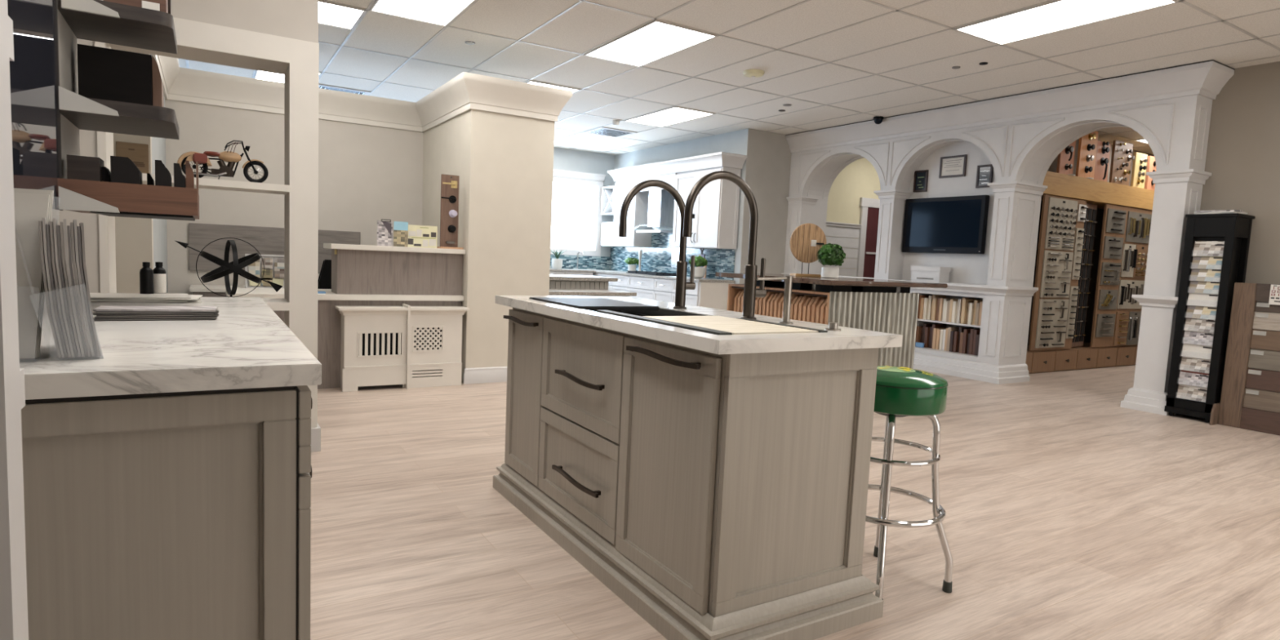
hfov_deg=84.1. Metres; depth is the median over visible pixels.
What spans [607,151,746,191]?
crown molding
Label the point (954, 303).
sample
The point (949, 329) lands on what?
book
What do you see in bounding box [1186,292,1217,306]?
leaflet
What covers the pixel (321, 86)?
ceiling vent
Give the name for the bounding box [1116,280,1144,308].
board
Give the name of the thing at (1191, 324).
sample
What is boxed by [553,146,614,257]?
wall
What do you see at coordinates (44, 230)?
magazine
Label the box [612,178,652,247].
upper cabinet
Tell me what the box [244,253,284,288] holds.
rack
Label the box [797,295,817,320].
sample
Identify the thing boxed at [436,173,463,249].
display board
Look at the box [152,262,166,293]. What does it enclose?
bottle
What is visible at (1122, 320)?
board
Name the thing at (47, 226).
magazine
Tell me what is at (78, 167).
sample
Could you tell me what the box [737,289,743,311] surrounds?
sample
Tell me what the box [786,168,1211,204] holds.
trim
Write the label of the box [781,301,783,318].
sample
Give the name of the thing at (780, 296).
sample
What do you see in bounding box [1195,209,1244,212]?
magazine
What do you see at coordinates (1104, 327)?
board
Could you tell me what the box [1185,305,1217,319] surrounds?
leaflet
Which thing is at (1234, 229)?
display rack
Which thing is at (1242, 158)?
wall
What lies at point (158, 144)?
wall
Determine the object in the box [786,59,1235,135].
trim
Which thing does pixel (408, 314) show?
board
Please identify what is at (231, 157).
motorcycle
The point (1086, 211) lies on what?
strip
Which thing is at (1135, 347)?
drawer
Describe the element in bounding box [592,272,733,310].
base cabinet
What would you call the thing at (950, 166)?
framed certificate
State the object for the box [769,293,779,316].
sample
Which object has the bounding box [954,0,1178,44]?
recessed light
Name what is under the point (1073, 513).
floor
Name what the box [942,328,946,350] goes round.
book
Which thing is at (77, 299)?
brochure
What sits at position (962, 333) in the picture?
book
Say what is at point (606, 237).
upper cabinet
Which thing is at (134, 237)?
wall
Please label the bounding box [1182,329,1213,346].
sample
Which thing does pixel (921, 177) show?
framed certificate
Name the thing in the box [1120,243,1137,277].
board
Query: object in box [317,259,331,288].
office chair
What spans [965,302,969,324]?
book
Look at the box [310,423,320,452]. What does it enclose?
electrical outlet
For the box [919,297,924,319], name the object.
sample
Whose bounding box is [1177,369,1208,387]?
sample
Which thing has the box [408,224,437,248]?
brochure
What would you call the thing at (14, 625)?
wall
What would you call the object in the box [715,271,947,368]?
display counter
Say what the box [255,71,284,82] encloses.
diffuser
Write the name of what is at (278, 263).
leaflet
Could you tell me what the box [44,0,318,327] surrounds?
wall partition
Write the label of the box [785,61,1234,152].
trim
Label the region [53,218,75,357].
magazine
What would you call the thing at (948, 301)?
sample
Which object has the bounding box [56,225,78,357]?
magazine
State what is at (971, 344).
book
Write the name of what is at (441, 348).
grille
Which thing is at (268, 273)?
leaflet
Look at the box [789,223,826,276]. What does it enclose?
display
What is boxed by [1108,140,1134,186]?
display board
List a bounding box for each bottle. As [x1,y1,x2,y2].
[139,262,153,293]
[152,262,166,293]
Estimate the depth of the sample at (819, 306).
5.68 m
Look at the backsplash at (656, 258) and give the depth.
11.55 m
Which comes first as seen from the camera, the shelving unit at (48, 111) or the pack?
the shelving unit at (48, 111)
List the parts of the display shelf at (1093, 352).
hinged panel, recessed panel, recessed panel, recessed panel, hinged panel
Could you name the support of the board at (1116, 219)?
attached to the display shelf at (1093, 352)
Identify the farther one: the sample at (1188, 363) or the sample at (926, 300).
the sample at (926, 300)
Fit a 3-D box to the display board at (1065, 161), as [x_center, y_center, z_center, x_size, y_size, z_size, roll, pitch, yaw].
[5.012,-1.928,8.286,0.300,0.487,0.090,-1,6,-31]
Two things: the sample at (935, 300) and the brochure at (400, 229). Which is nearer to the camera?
the brochure at (400, 229)
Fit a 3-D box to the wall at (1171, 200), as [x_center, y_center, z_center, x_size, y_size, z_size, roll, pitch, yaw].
[3.544,-0.892,8.193,0.500,2.935,4.830,-1,6,-31]
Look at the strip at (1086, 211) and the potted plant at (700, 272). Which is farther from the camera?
the potted plant at (700, 272)
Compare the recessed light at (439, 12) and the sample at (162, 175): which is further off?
the recessed light at (439, 12)
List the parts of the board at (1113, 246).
cabinet pull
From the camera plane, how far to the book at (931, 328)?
8.30 m
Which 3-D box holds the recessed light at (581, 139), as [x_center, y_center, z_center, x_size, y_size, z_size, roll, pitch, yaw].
[-0.912,-2.822,11.102,0.588,0.012,1.197,-1,6,-31]
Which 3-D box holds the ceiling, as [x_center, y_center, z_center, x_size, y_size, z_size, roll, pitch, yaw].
[1.976,-2.301,6.121,16.213,0.104,15.200,-1,6,-31]
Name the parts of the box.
lid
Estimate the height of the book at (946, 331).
0.260 m
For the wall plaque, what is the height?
0.285 m
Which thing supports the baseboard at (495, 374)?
attached to the column
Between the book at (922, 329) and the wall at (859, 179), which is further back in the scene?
the wall at (859, 179)
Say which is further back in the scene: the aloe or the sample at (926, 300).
the aloe
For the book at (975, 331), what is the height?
0.280 m
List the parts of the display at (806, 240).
square plate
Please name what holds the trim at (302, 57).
attached to the wall partition at (291, 19)
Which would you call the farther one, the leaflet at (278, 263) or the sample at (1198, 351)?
the leaflet at (278, 263)
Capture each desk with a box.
[189,284,244,297]
[225,243,466,388]
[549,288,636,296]
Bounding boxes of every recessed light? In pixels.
[253,70,321,82]
[318,0,365,30]
[369,0,475,26]
[525,80,580,93]
[554,132,616,146]
[583,19,717,66]
[624,106,715,127]
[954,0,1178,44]
[1134,138,1147,143]
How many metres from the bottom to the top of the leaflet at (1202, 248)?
0.123 m
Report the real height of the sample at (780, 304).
0.772 m
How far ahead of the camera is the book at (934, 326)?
8.28 m
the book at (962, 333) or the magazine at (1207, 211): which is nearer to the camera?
the magazine at (1207, 211)
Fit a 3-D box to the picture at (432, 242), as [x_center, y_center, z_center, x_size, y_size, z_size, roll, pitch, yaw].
[-1.737,-0.648,5.941,0.057,0.055,0.001,-1,6,-31]
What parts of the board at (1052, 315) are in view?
cabinet pull, cabinet pull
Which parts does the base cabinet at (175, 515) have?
drawer, door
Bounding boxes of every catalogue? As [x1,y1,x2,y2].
[92,311,214,315]
[93,306,217,311]
[93,317,215,320]
[94,315,217,319]
[96,309,218,313]
[96,312,218,317]
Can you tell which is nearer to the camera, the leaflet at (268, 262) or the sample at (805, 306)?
the sample at (805, 306)
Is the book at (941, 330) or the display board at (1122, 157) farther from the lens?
the display board at (1122, 157)
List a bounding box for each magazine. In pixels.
[38,221,61,358]
[41,217,64,357]
[45,224,67,357]
[48,221,71,357]
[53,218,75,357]
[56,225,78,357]
[59,222,81,357]
[63,218,84,356]
[66,225,88,356]
[70,222,91,356]
[72,219,94,356]
[76,226,97,356]
[79,222,101,356]
[1193,211,1247,213]
[1194,212,1245,214]
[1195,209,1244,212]
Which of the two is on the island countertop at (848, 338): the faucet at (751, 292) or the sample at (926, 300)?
the faucet at (751, 292)
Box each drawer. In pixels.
[1025,352,1032,373]
[1031,351,1056,373]
[1053,349,1077,370]
[1075,348,1097,368]
[1096,347,1117,367]
[1115,346,1135,365]
[1133,346,1137,364]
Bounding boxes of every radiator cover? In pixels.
[334,306,408,391]
[408,306,469,388]
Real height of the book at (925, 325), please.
0.277 m
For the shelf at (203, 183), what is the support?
attached to the wall partition at (291, 19)
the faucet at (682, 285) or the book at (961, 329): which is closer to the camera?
the faucet at (682, 285)
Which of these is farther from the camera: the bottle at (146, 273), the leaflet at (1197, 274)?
the leaflet at (1197, 274)
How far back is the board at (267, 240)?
6.42 m
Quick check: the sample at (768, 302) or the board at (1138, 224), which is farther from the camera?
the board at (1138, 224)
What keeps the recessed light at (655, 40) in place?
in the ceiling
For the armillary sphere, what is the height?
0.329 m
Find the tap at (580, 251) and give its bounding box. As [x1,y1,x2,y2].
[576,250,582,269]
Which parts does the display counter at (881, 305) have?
steel plate, corrugated panel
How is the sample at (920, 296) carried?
attached to the wall at (1171, 200)
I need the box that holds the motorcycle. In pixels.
[177,140,268,182]
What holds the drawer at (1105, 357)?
in the display shelf at (1093, 352)
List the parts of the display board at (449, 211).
black lever, gold lever, edge pull, door knob, door knob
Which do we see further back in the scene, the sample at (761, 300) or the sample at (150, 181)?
the sample at (761, 300)
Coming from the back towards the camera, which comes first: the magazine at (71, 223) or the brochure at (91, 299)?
the brochure at (91, 299)
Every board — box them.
[188,222,360,273]
[401,303,410,389]
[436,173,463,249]
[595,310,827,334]
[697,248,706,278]
[1035,298,1069,348]
[1040,249,1073,297]
[1044,197,1077,250]
[1056,140,1075,174]
[1065,285,1079,338]
[1071,227,1084,279]
[1075,131,1098,179]
[1076,204,1088,222]
[1093,140,1111,182]
[1094,314,1115,337]
[1097,289,1118,309]
[1099,262,1121,284]
[1102,235,1123,259]
[1105,208,1126,234]
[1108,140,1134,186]
[1112,311,1129,346]
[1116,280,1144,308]
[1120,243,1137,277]
[1124,211,1151,244]
[1125,311,1141,345]
[1130,151,1147,188]
[1133,244,1148,277]
[1144,155,1156,190]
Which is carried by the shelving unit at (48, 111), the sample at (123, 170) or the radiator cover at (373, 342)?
the sample at (123, 170)
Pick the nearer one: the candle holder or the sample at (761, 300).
the sample at (761, 300)
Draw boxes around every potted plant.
[624,257,639,271]
[688,255,707,278]
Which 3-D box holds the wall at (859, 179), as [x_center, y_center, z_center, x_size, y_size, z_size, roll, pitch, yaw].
[4.313,-1.161,11.583,5.350,2.935,0.100,-1,6,-31]
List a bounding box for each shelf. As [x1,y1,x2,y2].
[57,0,177,53]
[57,177,199,219]
[60,97,179,139]
[917,318,980,327]
[1025,170,1154,373]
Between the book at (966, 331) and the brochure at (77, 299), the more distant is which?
the book at (966, 331)
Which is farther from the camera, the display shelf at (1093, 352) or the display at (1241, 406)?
the display shelf at (1093, 352)
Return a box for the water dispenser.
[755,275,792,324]
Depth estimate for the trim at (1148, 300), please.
7.42 m
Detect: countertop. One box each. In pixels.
[19,295,321,399]
[495,295,902,354]
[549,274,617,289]
[550,268,735,282]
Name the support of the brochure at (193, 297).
on the brochure at (91, 299)
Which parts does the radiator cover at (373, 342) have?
cornice, board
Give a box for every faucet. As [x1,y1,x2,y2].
[618,179,695,309]
[682,170,766,319]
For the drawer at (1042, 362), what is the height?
0.240 m
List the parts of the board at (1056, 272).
cabinet pull, cabinet pull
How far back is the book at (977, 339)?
7.76 m
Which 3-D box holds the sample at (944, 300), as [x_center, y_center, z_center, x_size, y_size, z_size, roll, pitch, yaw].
[3.578,-0.115,8.195,0.213,0.258,0.034,-1,6,-31]
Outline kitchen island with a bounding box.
[493,307,884,639]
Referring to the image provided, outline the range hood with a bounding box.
[636,187,675,233]
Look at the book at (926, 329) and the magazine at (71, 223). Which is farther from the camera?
the book at (926, 329)
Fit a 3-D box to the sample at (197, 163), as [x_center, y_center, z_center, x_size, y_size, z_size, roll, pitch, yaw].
[-1.334,-0.426,2.138,0.006,0.092,0.100,-1,6,-31]
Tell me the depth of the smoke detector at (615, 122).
9.41 m
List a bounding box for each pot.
[551,258,562,269]
[821,266,839,278]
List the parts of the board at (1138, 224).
cabinet pull, cabinet pull, cabinet pull, cabinet pull, cabinet pull, cabinet pull, cabinet pull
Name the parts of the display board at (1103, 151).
door knob, pull handle, door knob, door knob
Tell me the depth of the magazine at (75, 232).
1.17 m
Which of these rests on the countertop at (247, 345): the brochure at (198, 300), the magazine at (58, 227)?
the brochure at (198, 300)
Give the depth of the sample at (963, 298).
7.96 m
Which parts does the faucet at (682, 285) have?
spout, lever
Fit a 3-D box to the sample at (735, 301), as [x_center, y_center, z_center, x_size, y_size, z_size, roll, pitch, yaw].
[1.017,0.111,6.676,0.350,0.772,0.030,-1,6,-31]
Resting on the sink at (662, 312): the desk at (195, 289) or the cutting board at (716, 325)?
the cutting board at (716, 325)
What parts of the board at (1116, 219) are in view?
cabinet pull, cabinet pull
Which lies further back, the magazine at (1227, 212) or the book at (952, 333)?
the book at (952, 333)
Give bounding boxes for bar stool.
[865,365,953,599]
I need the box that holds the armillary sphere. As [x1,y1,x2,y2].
[175,237,283,297]
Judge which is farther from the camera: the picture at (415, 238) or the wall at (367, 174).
the wall at (367, 174)
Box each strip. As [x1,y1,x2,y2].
[1071,208,1088,342]
[1075,208,1093,342]
[1079,208,1097,341]
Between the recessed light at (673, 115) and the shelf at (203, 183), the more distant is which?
the recessed light at (673, 115)
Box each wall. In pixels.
[0,0,28,639]
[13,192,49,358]
[111,48,153,293]
[150,53,168,293]
[164,98,423,294]
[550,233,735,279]
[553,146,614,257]
[612,128,747,284]
[739,128,791,284]
[783,94,1212,392]
[825,157,880,269]
[1049,138,1154,186]
[1200,61,1279,392]
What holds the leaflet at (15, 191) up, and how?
in the brochure holder
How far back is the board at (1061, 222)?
8.21 m
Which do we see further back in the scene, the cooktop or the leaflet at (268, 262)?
the cooktop
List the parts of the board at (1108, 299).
cabinet pull, cabinet pull, cabinet pull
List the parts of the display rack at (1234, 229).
plate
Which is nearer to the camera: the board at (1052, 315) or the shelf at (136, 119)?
the shelf at (136, 119)
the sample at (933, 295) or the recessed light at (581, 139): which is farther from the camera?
the recessed light at (581, 139)
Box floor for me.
[310,364,1279,639]
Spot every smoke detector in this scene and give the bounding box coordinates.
[612,120,619,125]
[742,69,764,77]
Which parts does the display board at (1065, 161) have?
door knob, door knob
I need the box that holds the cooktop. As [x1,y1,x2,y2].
[626,271,676,275]
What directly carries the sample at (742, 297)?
in the display counter at (881, 305)
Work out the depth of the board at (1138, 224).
9.14 m
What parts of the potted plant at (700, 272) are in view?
pot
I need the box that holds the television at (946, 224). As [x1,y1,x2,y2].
[902,195,989,253]
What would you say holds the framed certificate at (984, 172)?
attached to the wall at (1171, 200)
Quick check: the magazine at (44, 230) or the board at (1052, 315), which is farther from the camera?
the board at (1052, 315)
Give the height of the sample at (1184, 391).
0.123 m
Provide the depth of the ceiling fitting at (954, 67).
6.24 m
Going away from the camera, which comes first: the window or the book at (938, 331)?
the book at (938, 331)
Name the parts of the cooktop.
plate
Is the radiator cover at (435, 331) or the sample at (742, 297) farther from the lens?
the sample at (742, 297)
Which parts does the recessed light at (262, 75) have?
frame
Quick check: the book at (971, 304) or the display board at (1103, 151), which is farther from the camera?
the display board at (1103, 151)
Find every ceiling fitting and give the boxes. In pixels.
[464,40,475,44]
[951,66,960,69]
[978,62,987,65]
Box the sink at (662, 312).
[595,307,708,316]
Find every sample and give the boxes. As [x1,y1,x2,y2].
[66,154,104,181]
[102,166,111,182]
[103,0,168,13]
[110,155,142,184]
[146,173,154,185]
[151,55,163,106]
[155,160,171,186]
[173,163,186,187]
[185,160,194,188]
[195,161,199,193]
[733,290,742,311]
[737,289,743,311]
[740,293,743,312]
[754,297,760,315]
[758,292,767,315]
[762,291,782,315]
[765,293,775,315]
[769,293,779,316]
[773,293,784,317]
[777,294,784,317]
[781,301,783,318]
[790,296,799,319]
[791,293,808,302]
[793,295,804,319]
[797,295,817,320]
[802,297,812,321]
[806,297,817,322]
[810,296,826,322]
[815,298,826,323]
[819,297,826,324]
[824,305,826,324]
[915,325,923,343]
[917,295,928,318]
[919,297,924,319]
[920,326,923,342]
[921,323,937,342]
[922,297,928,319]
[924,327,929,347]
[926,295,932,319]
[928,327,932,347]
[930,294,946,319]
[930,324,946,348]
[931,297,937,319]
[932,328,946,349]
[935,297,940,320]
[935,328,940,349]
[937,297,953,320]
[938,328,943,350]
[942,298,950,321]
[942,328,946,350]
[943,301,947,321]
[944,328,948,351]
[946,300,950,321]
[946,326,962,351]
[948,298,958,322]
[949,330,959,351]
[951,301,957,322]
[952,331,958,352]
[955,298,962,323]
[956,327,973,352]
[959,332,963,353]
[960,297,976,323]
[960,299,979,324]
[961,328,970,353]
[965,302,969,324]
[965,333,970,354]
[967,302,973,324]
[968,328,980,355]
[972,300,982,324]
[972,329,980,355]
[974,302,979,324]
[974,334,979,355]
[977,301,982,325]
[1176,383,1207,402]
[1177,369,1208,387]
[1179,355,1210,373]
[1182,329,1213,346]
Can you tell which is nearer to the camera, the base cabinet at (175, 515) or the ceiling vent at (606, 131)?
the base cabinet at (175, 515)
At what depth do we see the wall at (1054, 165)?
9.16 m
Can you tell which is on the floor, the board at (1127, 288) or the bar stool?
the bar stool
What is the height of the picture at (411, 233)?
0.040 m
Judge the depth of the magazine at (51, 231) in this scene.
1.16 m
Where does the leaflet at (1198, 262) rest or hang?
in the display rack at (1234, 229)
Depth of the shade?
12.42 m
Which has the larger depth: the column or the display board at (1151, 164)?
the display board at (1151, 164)
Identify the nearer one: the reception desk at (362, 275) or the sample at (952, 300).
the reception desk at (362, 275)
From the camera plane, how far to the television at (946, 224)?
8.11 m
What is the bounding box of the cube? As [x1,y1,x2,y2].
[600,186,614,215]
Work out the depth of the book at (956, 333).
7.99 m
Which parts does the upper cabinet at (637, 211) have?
door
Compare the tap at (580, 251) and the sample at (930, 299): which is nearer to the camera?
the sample at (930, 299)
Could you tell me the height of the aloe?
0.309 m
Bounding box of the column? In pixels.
[422,109,555,382]
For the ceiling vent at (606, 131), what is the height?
0.016 m
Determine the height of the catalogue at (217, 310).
0.004 m
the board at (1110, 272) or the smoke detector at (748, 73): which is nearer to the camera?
the smoke detector at (748, 73)
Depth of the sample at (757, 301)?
6.30 m
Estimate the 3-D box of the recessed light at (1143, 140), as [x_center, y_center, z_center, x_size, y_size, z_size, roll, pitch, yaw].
[6.935,-2.260,8.785,0.588,0.012,1.197,-1,6,-31]
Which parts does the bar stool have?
leg, leg, swivel plate, seat, leg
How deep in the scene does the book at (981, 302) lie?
7.75 m
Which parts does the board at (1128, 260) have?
cabinet pull, cabinet pull, cabinet pull, cabinet pull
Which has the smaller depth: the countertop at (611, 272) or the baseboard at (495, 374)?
the baseboard at (495, 374)
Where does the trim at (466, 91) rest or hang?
attached to the wall at (367, 174)
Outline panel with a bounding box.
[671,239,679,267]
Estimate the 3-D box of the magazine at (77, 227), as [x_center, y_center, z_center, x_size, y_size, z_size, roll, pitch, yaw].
[-0.972,-0.055,1.246,0.023,0.217,0.175,-2,7,-39]
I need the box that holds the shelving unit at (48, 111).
[7,0,199,221]
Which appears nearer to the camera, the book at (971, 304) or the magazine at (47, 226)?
the magazine at (47, 226)
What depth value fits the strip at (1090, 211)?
8.73 m
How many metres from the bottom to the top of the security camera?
0.084 m
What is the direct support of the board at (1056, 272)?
attached to the display shelf at (1093, 352)
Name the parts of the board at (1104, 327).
cabinet pull, cabinet pull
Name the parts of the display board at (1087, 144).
door knob, door knob, door knob, door knob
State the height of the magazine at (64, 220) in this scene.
0.227 m
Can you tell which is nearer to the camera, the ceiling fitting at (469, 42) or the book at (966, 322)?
the ceiling fitting at (469, 42)
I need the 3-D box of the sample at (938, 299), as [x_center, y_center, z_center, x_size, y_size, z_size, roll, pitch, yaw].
[3.534,-0.124,8.258,0.222,0.261,0.034,-1,6,-31]
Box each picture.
[408,231,415,235]
[408,231,435,246]
[416,229,422,236]
[422,240,427,246]
[429,239,435,245]
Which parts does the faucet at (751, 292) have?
spout, lever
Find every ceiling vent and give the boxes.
[319,84,370,95]
[582,126,637,137]
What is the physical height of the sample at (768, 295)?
0.788 m
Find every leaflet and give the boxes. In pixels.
[13,187,53,356]
[13,190,51,357]
[248,259,259,268]
[248,267,259,277]
[248,277,260,285]
[261,257,272,268]
[262,269,272,279]
[262,278,272,286]
[272,278,283,285]
[274,257,284,268]
[274,268,284,279]
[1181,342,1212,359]
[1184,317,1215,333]
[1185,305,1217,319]
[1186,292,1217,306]
[1188,280,1219,293]
[1189,268,1221,281]
[1191,255,1222,269]
[1192,240,1224,256]
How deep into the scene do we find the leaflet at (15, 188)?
1.18 m
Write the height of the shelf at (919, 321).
0.018 m
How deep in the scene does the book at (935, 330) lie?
8.22 m
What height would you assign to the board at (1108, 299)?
0.250 m
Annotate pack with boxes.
[915,342,924,347]
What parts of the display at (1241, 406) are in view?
post, rail, rail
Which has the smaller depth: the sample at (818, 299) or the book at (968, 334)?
the sample at (818, 299)
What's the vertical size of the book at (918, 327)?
0.240 m
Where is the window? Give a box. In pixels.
[550,168,605,256]
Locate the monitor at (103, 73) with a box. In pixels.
[76,43,152,105]
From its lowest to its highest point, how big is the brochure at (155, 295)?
0.003 m
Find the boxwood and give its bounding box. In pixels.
[817,243,845,278]
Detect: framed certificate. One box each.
[912,169,928,192]
[938,154,967,177]
[975,164,993,187]
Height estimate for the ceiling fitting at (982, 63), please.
0.010 m
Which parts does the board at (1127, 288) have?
cabinet pull, cabinet pull, cabinet pull, cabinet pull, cabinet pull, cabinet pull, cabinet pull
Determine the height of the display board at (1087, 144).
0.577 m
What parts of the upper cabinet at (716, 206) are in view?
door, door, panel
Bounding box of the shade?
[551,181,597,250]
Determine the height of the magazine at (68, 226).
0.217 m
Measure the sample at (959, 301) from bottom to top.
0.270 m
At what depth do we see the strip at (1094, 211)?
8.82 m
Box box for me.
[911,266,951,282]
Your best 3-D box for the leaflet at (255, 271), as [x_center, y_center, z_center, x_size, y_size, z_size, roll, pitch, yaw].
[-3.350,-0.406,6.160,0.085,0.090,0.007,-1,6,-31]
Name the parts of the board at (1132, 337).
cabinet pull, cabinet pull, cabinet pull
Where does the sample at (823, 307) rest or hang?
in the display counter at (881, 305)
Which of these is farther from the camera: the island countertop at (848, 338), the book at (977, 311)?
the book at (977, 311)
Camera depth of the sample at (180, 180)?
1.93 m
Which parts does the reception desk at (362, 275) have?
panel, panel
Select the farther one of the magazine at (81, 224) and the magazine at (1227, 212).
the magazine at (1227, 212)
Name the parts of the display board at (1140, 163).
door knob, door knob, door knob, door knob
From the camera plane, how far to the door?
11.00 m
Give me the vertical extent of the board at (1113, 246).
0.270 m
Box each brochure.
[76,294,202,300]
[76,298,188,302]
[89,293,191,298]
[90,298,198,300]
[90,298,201,302]
[408,224,437,248]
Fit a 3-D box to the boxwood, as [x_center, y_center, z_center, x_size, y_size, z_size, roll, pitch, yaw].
[1.667,-0.521,6.201,0.248,0.303,0.252,-1,6,-31]
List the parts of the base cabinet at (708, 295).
drawer, door, drawer, drawer, drawer, drawer, drawer, door, drawer, panel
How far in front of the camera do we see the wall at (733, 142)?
10.45 m
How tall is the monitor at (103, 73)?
0.182 m
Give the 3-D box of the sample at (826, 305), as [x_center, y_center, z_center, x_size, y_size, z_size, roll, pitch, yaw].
[1.609,0.216,5.709,0.350,0.788,0.030,-1,6,-31]
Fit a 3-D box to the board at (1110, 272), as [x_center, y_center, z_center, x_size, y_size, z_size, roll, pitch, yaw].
[5.930,-0.580,8.914,0.440,0.280,0.044,-1,6,-31]
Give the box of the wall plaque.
[115,141,148,184]
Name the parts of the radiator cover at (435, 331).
board, panel, cornice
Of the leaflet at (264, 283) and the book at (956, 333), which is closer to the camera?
the leaflet at (264, 283)
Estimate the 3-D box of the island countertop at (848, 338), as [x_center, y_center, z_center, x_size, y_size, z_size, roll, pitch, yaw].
[0.079,-0.015,2.817,0.740,0.038,1.725,-1,6,-31]
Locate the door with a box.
[856,197,879,277]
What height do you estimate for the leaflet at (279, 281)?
0.070 m
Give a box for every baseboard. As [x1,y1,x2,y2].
[462,366,507,384]
[913,351,1177,415]
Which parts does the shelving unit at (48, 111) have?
smoked glass panel, post, panel, hanging rod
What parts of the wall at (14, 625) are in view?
shelf, shelf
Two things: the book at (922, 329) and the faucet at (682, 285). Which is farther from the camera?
the book at (922, 329)
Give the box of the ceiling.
[177,0,1279,155]
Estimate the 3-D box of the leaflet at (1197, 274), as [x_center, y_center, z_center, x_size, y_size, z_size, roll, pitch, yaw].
[4.651,-0.380,5.829,0.020,0.123,0.207,-1,6,-31]
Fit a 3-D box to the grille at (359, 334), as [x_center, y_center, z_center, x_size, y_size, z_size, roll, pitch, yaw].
[-2.061,0.192,5.633,0.349,0.202,0.018,-1,6,-31]
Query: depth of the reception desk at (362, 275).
5.72 m
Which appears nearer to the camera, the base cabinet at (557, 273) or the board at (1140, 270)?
the board at (1140, 270)
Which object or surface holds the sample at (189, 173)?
on the shelving unit at (48, 111)
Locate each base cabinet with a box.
[21,385,312,639]
[549,271,592,275]
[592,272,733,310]
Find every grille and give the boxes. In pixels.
[356,331,403,357]
[412,325,444,351]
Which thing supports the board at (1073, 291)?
attached to the display shelf at (1093, 352)
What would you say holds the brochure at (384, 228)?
on the reception desk at (362, 275)
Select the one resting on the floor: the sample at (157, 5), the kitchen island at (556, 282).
the kitchen island at (556, 282)
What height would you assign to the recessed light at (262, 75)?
0.012 m
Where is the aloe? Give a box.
[551,250,564,269]
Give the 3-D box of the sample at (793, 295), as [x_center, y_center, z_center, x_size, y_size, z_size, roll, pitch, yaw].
[1.377,0.172,6.087,0.350,0.788,0.030,-1,6,-31]
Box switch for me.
[825,322,841,330]
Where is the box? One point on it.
(922, 273)
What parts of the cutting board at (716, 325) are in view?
edge rail, edge rail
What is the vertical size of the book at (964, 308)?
0.272 m
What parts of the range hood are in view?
control panel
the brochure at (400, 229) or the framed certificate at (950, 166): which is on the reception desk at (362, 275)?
the brochure at (400, 229)
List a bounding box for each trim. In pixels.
[94,17,319,428]
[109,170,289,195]
[151,54,573,132]
[262,297,289,311]
[781,272,1177,307]
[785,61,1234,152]
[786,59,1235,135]
[786,102,1208,357]
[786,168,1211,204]
[822,221,862,276]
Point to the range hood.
(660, 202)
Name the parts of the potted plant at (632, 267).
pot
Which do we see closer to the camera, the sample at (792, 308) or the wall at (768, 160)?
the sample at (792, 308)
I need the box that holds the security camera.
[873,115,883,124]
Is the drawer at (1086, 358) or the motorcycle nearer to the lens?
the motorcycle
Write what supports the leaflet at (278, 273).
in the rack at (246, 268)
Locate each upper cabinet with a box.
[600,222,617,246]
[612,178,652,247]
[671,166,741,248]
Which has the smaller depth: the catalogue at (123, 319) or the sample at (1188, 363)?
the catalogue at (123, 319)
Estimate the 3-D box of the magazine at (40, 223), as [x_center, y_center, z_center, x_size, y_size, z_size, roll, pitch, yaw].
[-1.009,-0.056,1.215,0.024,0.222,0.175,-2,7,-39]
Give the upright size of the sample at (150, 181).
0.040 m
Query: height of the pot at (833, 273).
0.089 m
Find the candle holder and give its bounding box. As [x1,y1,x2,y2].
[638,249,642,271]
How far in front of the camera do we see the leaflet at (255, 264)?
6.16 m
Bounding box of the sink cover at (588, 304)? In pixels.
[528,297,659,311]
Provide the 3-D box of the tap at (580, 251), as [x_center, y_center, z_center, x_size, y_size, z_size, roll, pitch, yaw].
[-1.037,-1.032,12.241,0.028,0.318,0.203,-1,6,-31]
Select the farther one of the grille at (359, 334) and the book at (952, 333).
the book at (952, 333)
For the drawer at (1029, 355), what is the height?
0.240 m
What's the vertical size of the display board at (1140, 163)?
0.447 m
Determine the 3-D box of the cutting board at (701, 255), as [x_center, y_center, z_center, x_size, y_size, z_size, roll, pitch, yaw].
[0.894,-0.849,10.289,0.022,0.474,0.230,-1,6,-31]
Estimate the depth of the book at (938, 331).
8.19 m
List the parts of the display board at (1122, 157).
door knob, door knob, door knob, door knob, door knob, door knob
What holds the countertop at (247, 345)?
on the base cabinet at (175, 515)
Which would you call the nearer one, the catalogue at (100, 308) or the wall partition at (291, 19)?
the catalogue at (100, 308)
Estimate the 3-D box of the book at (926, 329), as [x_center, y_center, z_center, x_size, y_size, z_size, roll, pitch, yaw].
[3.453,0.204,8.383,0.235,0.240,0.034,-1,6,-31]
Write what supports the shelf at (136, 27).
attached to the shelving unit at (48, 111)
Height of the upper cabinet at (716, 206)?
1.090 m
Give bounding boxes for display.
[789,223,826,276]
[1209,282,1279,435]
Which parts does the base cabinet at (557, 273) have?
door, door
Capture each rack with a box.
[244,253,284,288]
[1164,213,1255,422]

